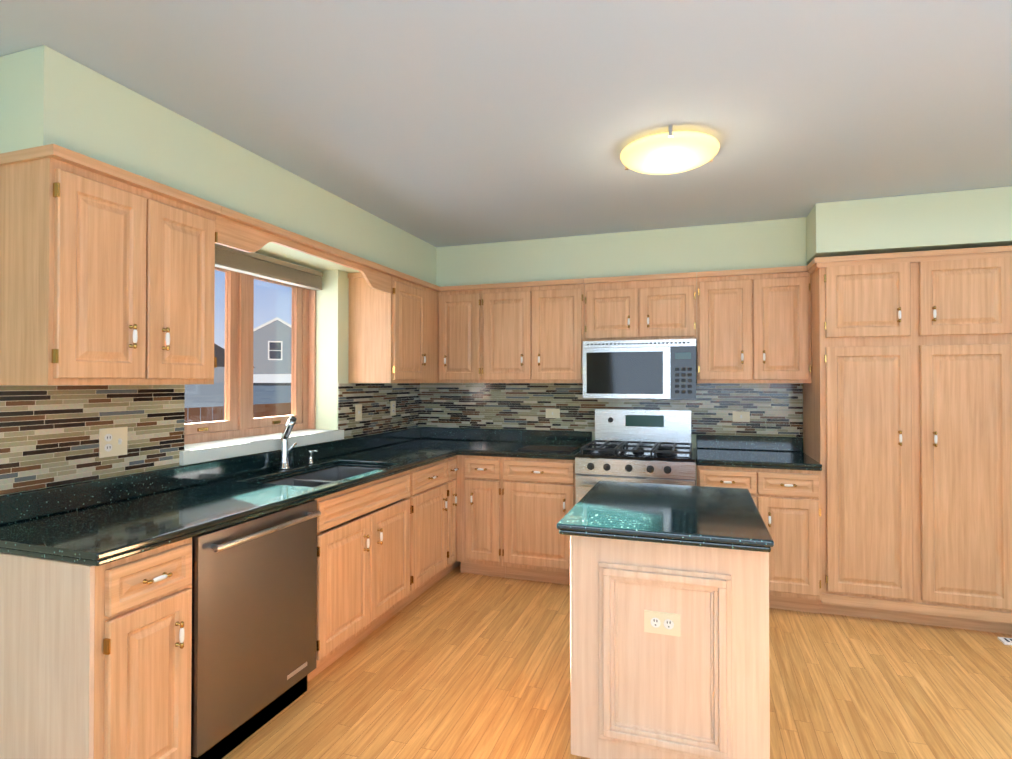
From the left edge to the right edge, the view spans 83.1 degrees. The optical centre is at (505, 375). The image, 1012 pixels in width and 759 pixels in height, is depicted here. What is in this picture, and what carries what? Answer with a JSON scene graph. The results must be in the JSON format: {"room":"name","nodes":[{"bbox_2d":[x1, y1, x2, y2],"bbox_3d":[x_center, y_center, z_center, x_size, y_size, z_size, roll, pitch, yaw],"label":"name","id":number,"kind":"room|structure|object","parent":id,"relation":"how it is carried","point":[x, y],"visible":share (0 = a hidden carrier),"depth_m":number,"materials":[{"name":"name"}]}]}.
{"room":"kitchen","nodes":[
{"label":"kitchen","id":0,"kind":"room"},
{"bbox_2d":[0,246,414,495],"bbox_3d":[-2.088,0.182,1.383,0.320,2.474,7.860,0,-1,18],"label":"wall","id":1,"kind":"structure","parent":0,"point":[332,320],"depth_m":3.82,"materials":[{"name":"green"}]},
{"bbox_2d":[0,144,220,384],"bbox_3d":[-1.468,-0.342,2.140,0.378,0.752,0.662,0,-1,18],"label":"upper cabinet","id":2,"kind":"object","parent":1,"relation":"attached to","point":[107,274],"visible":1,"depth_m":1.93,"materials":[{"name":"brown wood"}]},
{"bbox_2d":[0,383,419,494],"bbox_3d":[-1.240,0.236,3.408,0.007,0.374,3.158,0,-1,18],"label":"wall tile","id":3,"kind":"structure","parent":1,"relation":"attached to","point":[49,435],"depth_m":2.28,"materials":[{"name":"tile"}]},
{"bbox_2d":[99,427,127,457],"bbox_3d":[-1.591,0.270,2.318,0.014,0.115,0.115,0,-1,18],"label":"electrical outlet","id":4,"kind":"object","parent":3,"relation":"attached to","point":[112,441],"visible":1,"depth_m":2.31,"materials":[{"name":"beige plastic"}]},
{"bbox_2d":[355,404,361,420],"bbox_3d":[-1.030,0.261,4.003,0.014,0.115,0.075,0,-1,18],"label":"electrical outlet","id":5,"kind":"object","parent":3,"relation":"attached to","point":[358,412],"visible":1,"depth_m":4.00,"materials":[{"name":"beige plastic"}]},
{"bbox_2d":[390,401,395,415],"bbox_3d":[-0.881,0.256,4.459,0.008,0.115,0.075,0,-1,18],"label":"electrical outlet","id":6,"kind":"object","parent":3,"relation":"attached to","point":[392,408],"visible":1,"depth_m":4.45,"materials":[{"name":"beige plastic"}]},
{"bbox_2d":[179,267,343,464],"bbox_3d":[-1.436,-0.146,3.267,0.330,1.128,1.260,0,-1,18],"label":"window","id":7,"kind":"structure","parent":1,"relation":"in","point":[239,430],"depth_m":3.31,"materials":[{"name":"brown wood"}]},
{"bbox_2d":[215,243,322,289],"bbox_3d":[-1.429,-0.632,3.270,0.065,0.117,1.140,0,-1,18],"label":"window blind","id":8,"kind":"object","parent":7,"relation":"attached to","point":[255,264],"visible":0.56,"depth_m":3.31,"materials":[{"name":"beige fabric"}]},
{"bbox_2d":[348,270,439,382],"bbox_3d":[-0.734,-0.319,4.345,0.378,0.752,1.070,0,-1,18],"label":"upper cabinet","id":9,"kind":"object","parent":1,"relation":"attached to","point":[393,336],"visible":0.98,"depth_m":3.89,"materials":[{"name":"brown wood"}]},
{"bbox_2d":[215,206,394,292],"bbox_3d":[-0.993,-0.633,3.109,0.054,0.149,1.466,0,-1,18],"label":"window valance","id":10,"kind":"object","parent":9,"relation":"attached to","point":[240,231],"visible":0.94,"depth_m":2.78,"materials":[{"name":"brown wood"}]},
{"bbox_2d":[0,0,1011,246],"bbox_3d":[0.979,-1.107,0.323,6.820,0.080,7.960,0,-1,18],"label":"ceiling","id":11,"kind":"structure","parent":0,"point":[440,123],"depth_m":2.13,"materials":[{"name":"grey paint"}]},
{"bbox_2d":[0,45,435,284],"bbox_3d":[-1.105,-0.871,3.364,0.298,0.324,3.178,0,-1,18],"label":"soffit","id":12,"kind":"structure","parent":11,"relation":"attached to","point":[48,95],"depth_m":2.26,"materials":[{"name":"green paint"}]},
{"bbox_2d":[436,217,806,286],"bbox_3d":[0.746,-0.861,4.265,2.641,0.324,0.298,0,-1,18],"label":"soffit","id":13,"kind":"structure","parent":11,"relation":"attached to","point":[755,244],"depth_m":4.06,"materials":[{"name":"green paint"}]},
{"bbox_2d":[620,125,719,174],"bbox_3d":[0.741,-0.998,2.598,0.436,0.088,0.447,0,-1,18],"label":"flush ceiling light","id":14,"kind":"object","parent":11,"relation":"attached to","point":[671,151],"visible":1,"depth_m":2.50,"materials":[{"name":"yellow glass"}]},
{"bbox_2d":[222,564,1011,758],"bbox_3d":[0.979,1.437,0.296,6.820,0.060,7.960,0,-1,18],"label":"floor","id":15,"kind":"structure","parent":0,"point":[456,663],"depth_m":2.61,"materials":[{"name":"brown wood"}]},
{"bbox_2d":[0,537,191,758],"bbox_3d":[-1.401,0.987,1.885,0.658,0.874,0.349,0,-1,18],"label":"base cabinet","id":16,"kind":"object","parent":15,"relation":"on","point":[95,662],"visible":0.98,"depth_m":1.72,"materials":[{"name":"brown wood"}]},
{"bbox_2d":[191,500,320,758],"bbox_3d":[-1.223,0.993,2.357,0.661,0.872,0.656,0,-1,18],"label":"dishwasher","id":17,"kind":"object","parent":15,"relation":"on","point":[254,625],"visible":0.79,"depth_m":2.20,"materials":[{"name":"silver"}]},
{"bbox_2d":[263,466,411,681],"bbox_3d":[-0.995,1.000,3.106,0.658,0.874,0.905,0,-1,18],"label":"base cabinet","id":18,"kind":"object","parent":15,"relation":"on","point":[364,580],"visible":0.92,"depth_m":2.93,"materials":[{"name":"brown wood"}]},
{"bbox_2d":[0,428,475,565],"bbox_3d":[-0.944,0.493,3.259,0.660,0.140,3.248,0,-1,18],"label":"countertop","id":19,"kind":"structure","parent":18,"relation":"on","point":[98,522],"depth_m":2.29,"materials":[{"name":"black stone"}]},
{"bbox_2d":[279,416,317,469],"bbox_3d":[-1.185,0.375,3.280,0.106,0.295,0.263,0,-1,18],"label":"tap","id":20,"kind":"object","parent":19,"relation":"on","point":[285,435],"visible":1,"depth_m":3.17,"materials":[{"name":"silver metal"}]},
{"bbox_2d":[264,466,402,532],"bbox_3d":[-0.971,0.653,3.104,0.460,0.180,0.840,0,-1,18],"label":"sink basin","id":21,"kind":"object","parent":19,"relation":"in","point":[322,477],"visible":0.08,"depth_m":3.36,"materials":[{"name":"silver metal"}]},
{"bbox_2d":[398,459,447,611],"bbox_3d":[-0.768,1.007,3.787,0.658,0.874,0.528,0,-1,18],"label":"base cabinet","id":22,"kind":"object","parent":15,"relation":"on","point":[428,526],"visible":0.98,"depth_m":3.66,"materials":[{"name":"brown wood"}]},
{"bbox_2d":[435,455,460,582],"bbox_3d":[-0.558,1.013,4.417,0.658,0.874,0.796,0,-1,18],"label":"base cabinet","id":23,"kind":"object","parent":15,"relation":"on","point":[452,561],"visible":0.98,"depth_m":4.02,"materials":[{"name":"brown wood"}]},
{"bbox_2d":[408,427,467,434],"bbox_3d":[-0.508,0.506,4.473,0.420,0.140,0.668,0,-1,18],"label":"countertop","id":24,"kind":"structure","parent":23,"relation":"on","point":[447,431],"depth_m":4.81,"materials":[{"name":"black stone"}]},
{"bbox_2d":[457,455,505,577],"bbox_3d":[-0.104,1.012,4.339,0.348,0.874,0.658,0,-1,18],"label":"base cabinet","id":25,"kind":"object","parent":15,"relation":"on","point":[479,515],"visible":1,"depth_m":4.06,"materials":[{"name":"brown wood"}]},
{"bbox_2d":[502,457,575,584],"bbox_3d":[0.314,1.011,4.200,0.529,0.874,0.658,0,-1,18],"label":"base cabinet","id":26,"kind":"object","parent":15,"relation":"on","point":[538,499],"visible":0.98,"depth_m":3.93,"materials":[{"name":"brown wood"}]},
{"bbox_2d":[456,428,591,459],"bbox_3d":[0.173,0.504,4.256,0.830,0.140,0.649,0,-1,18],"label":"countertop","id":27,"kind":"structure","parent":26,"relation":"on","point":[480,442],"depth_m":4.47,"materials":[{"name":"black stone"}]},
{"bbox_2d":[518,445,577,452],"bbox_3d":[0.303,0.527,4.099,0.380,0.008,0.270,0,-1,18],"label":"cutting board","id":28,"kind":"object","parent":27,"relation":"on","point":[549,449],"visible":1,"depth_m":4.06,"materials":[{"name":"black"}]},
{"bbox_2d":[575,409,695,503],"bbox_3d":[0.913,0.848,3.945,0.758,1.194,0.745,0,-1,18],"label":"range","id":29,"kind":"object","parent":15,"relation":"on","point":[652,446],"visible":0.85,"depth_m":3.83,"materials":[{"name":"silver metal"}]},
{"bbox_2d":[570,535,769,758],"bbox_3d":[0.651,0.991,2.268,0.635,0.874,0.835,0,-1,18],"label":"base cabinet","id":30,"kind":"object","parent":15,"relation":"on","point":[699,688],"visible":0.9,"depth_m":1.88,"materials":[{"name":"brown wood"}]},
{"bbox_2d":[644,610,679,636],"bbox_3d":[0.517,0.821,1.890,0.116,0.072,0.008,0,-1,18],"label":"outlet","id":31,"kind":"object","parent":30,"relation":"attached to","point":[663,623],"visible":1,"depth_m":1.89,"materials":[{"name":"beige plastic"}]},
{"bbox_2d":[557,481,773,551],"bbox_3d":[0.639,0.533,2.284,0.685,0.040,0.900,0,-1,18],"label":"countertop","id":32,"kind":"structure","parent":30,"relation":"on","point":[718,517],"depth_m":2.07,"materials":[{"name":"black stone"}]},
{"bbox_2d":[697,466,821,612],"bbox_3d":[1.628,1.006,3.762,0.702,0.874,0.658,0,-1,18],"label":"base cabinet","id":33,"kind":"object","parent":15,"relation":"on","point":[787,503],"visible":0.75,"depth_m":3.43,"materials":[{"name":"brown wood"}]},
{"bbox_2d":[696,434,821,470],"bbox_3d":[1.630,0.499,3.775,0.703,0.140,0.643,0,-1,18],"label":"countertop","id":34,"kind":"structure","parent":33,"relation":"on","point":[766,452],"depth_m":3.93,"materials":[{"name":"black stone"}]},
{"bbox_2d":[803,246,1011,633],"bbox_3d":[2.414,0.369,3.523,1.000,2.144,0.628,0,-1,18],"label":"pantry cabinet","id":35,"kind":"object","parent":15,"relation":"on","point":[907,418],"visible":1,"depth_m":3.26,"materials":[{"name":"brown wood"}]},
{"bbox_2d":[998,637,1011,644],"bbox_3d":[2.803,1.429,3.035,0.280,0.012,0.070,0,-1,18],"label":"floor vent","id":36,"kind":"object","parent":15,"relation":"in","point":[1005,641],"visible":0.96,"depth_m":3.07,"materials":[{"name":"white metal"}]},
{"bbox_2d":[446,343,802,485],"bbox_3d":[2.363,0.208,3.959,6.500,2.474,0.160,0,-1,18],"label":"wall","id":37,"kind":"structure","parent":0,"point":[693,439],"depth_m":4.20,"materials":[{"name":"green"}]},
{"bbox_2d":[437,284,481,382],"bbox_3d":[-0.316,-0.316,4.571,0.368,0.752,0.378,0,-1,18],"label":"upper cabinet","id":38,"kind":"object","parent":37,"relation":"attached to","point":[459,334],"visible":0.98,"depth_m":4.42,"materials":[{"name":"brown wood"}]},
{"bbox_2d":[480,279,584,382],"bbox_3d":[0.235,-0.318,4.387,0.791,0.752,0.378,0,-1,18],"label":"upper cabinet","id":39,"kind":"object","parent":37,"relation":"attached to","point":[533,331],"visible":0.98,"depth_m":4.23,"materials":[{"name":"brown wood"}]},
{"bbox_2d":[420,383,802,436],"bbox_3d":[0.664,0.246,4.434,2.952,0.374,0.007,0,-1,18],"label":"wall tile","id":40,"kind":"structure","parent":37,"relation":"attached to","point":[775,409],"depth_m":4.46,"materials":[{"name":"tile"}]},
{"bbox_2d":[546,409,559,417],"bbox_3d":[0.369,0.301,4.520,0.115,0.075,0.014,0,-1,18],"label":"electrical outlet","id":41,"kind":"object","parent":40,"relation":"attached to","point":[552,413],"visible":1,"depth_m":4.52,"materials":[{"name":"beige plastic"}]},
{"bbox_2d":[733,411,749,421],"bbox_3d":[1.683,0.295,4.082,0.115,0.075,0.014,0,-1,18],"label":"electrical outlet","id":42,"kind":"object","parent":40,"relation":"attached to","point":[741,416],"visible":1,"depth_m":4.08,"materials":[{"name":"beige plastic"}]},
{"bbox_2d":[584,272,696,342],"bbox_3d":[0.978,-0.470,4.142,0.770,0.454,0.378,0,-1,18],"label":"upper cabinet","id":43,"kind":"object","parent":37,"relation":"attached to","point":[651,307],"visible":1,"depth_m":3.99,"materials":[{"name":"brown wood"}]},
{"bbox_2d":[583,339,695,399],"bbox_3d":[0.965,-0.038,4.102,0.762,0.405,0.433,0,-1,18],"label":"over-the-range microwave","id":44,"kind":"object","parent":43,"relation":"attached to","point":[644,369],"visible":1,"depth_m":3.91,"materials":[{"name":"steel"},{"name":"dark steel"},{"name":"black glass"}]},
{"bbox_2d":[697,266,811,382],"bbox_3d":[1.675,-0.323,3.908,0.696,0.752,0.378,0,-1,18],"label":"upper cabinet","id":45,"kind":"object","parent":37,"relation":"attached to","point":[753,325],"visible":1,"depth_m":3.75,"materials":[{"name":"brown wood"}]},
{"bbox_2d":[806,186,1011,264],"bbox_3d":[3.592,0.201,3.148,3.455,2.472,0.598,0,-1,18],"label":"wall","id":46,"kind":"structure","parent":0,"point":[974,218],"depth_m":3.27,"materials":[{"name":"green paint"}]},
{"label":"outside","id":47,"kind":"structure","parent":0,"visible":0},
{"bbox_3d":[-24.472,3.058,29.120,59.660,0.100,80.000,0,-1,18],"label":"ground","id":48,"kind":"structure","parent":47,"visible":0},
{"bbox_2d":[185,343,254,421],"bbox_3d":[-11.500,0.498,13.759,6.600,4.700,7.600,0,-1,18],"label":"house","id":49,"kind":"structure","parent":48,"relation":"on","point":[210,402],"depth_m":15.24,"materials":[{"name":"grey"}]},
{"bbox_2d":[184,403,290,423],"bbox_3d":[-3.357,1.562,13.671,1.500,2.570,16.000,0,-1,18],"label":"fence","id":50,"kind":"object","parent":48,"relation":"on","point":[217,409],"depth_m":10.40,"materials":[{"name":"brown wood"}]},
{"bbox_2d":[253,374,290,410],"bbox_3d":[-7.122,1.007,20.570,4.640,3.823,6.940,0,-1,18],"label":"garage","id":51,"kind":"structure","parent":48,"relation":"on","point":[285,387],"depth_m":17.09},
{"bbox_2d":[253,317,290,373],"bbox_3d":[-22.100,-0.932,55.044,7.340,8.420,9.660,0,-1,-22],"label":"house","id":52,"kind":"structure","parent":48,"relation":"on","point":[274,348],"depth_m":50.73,"materials":[{"name":"grey"}]}
]}

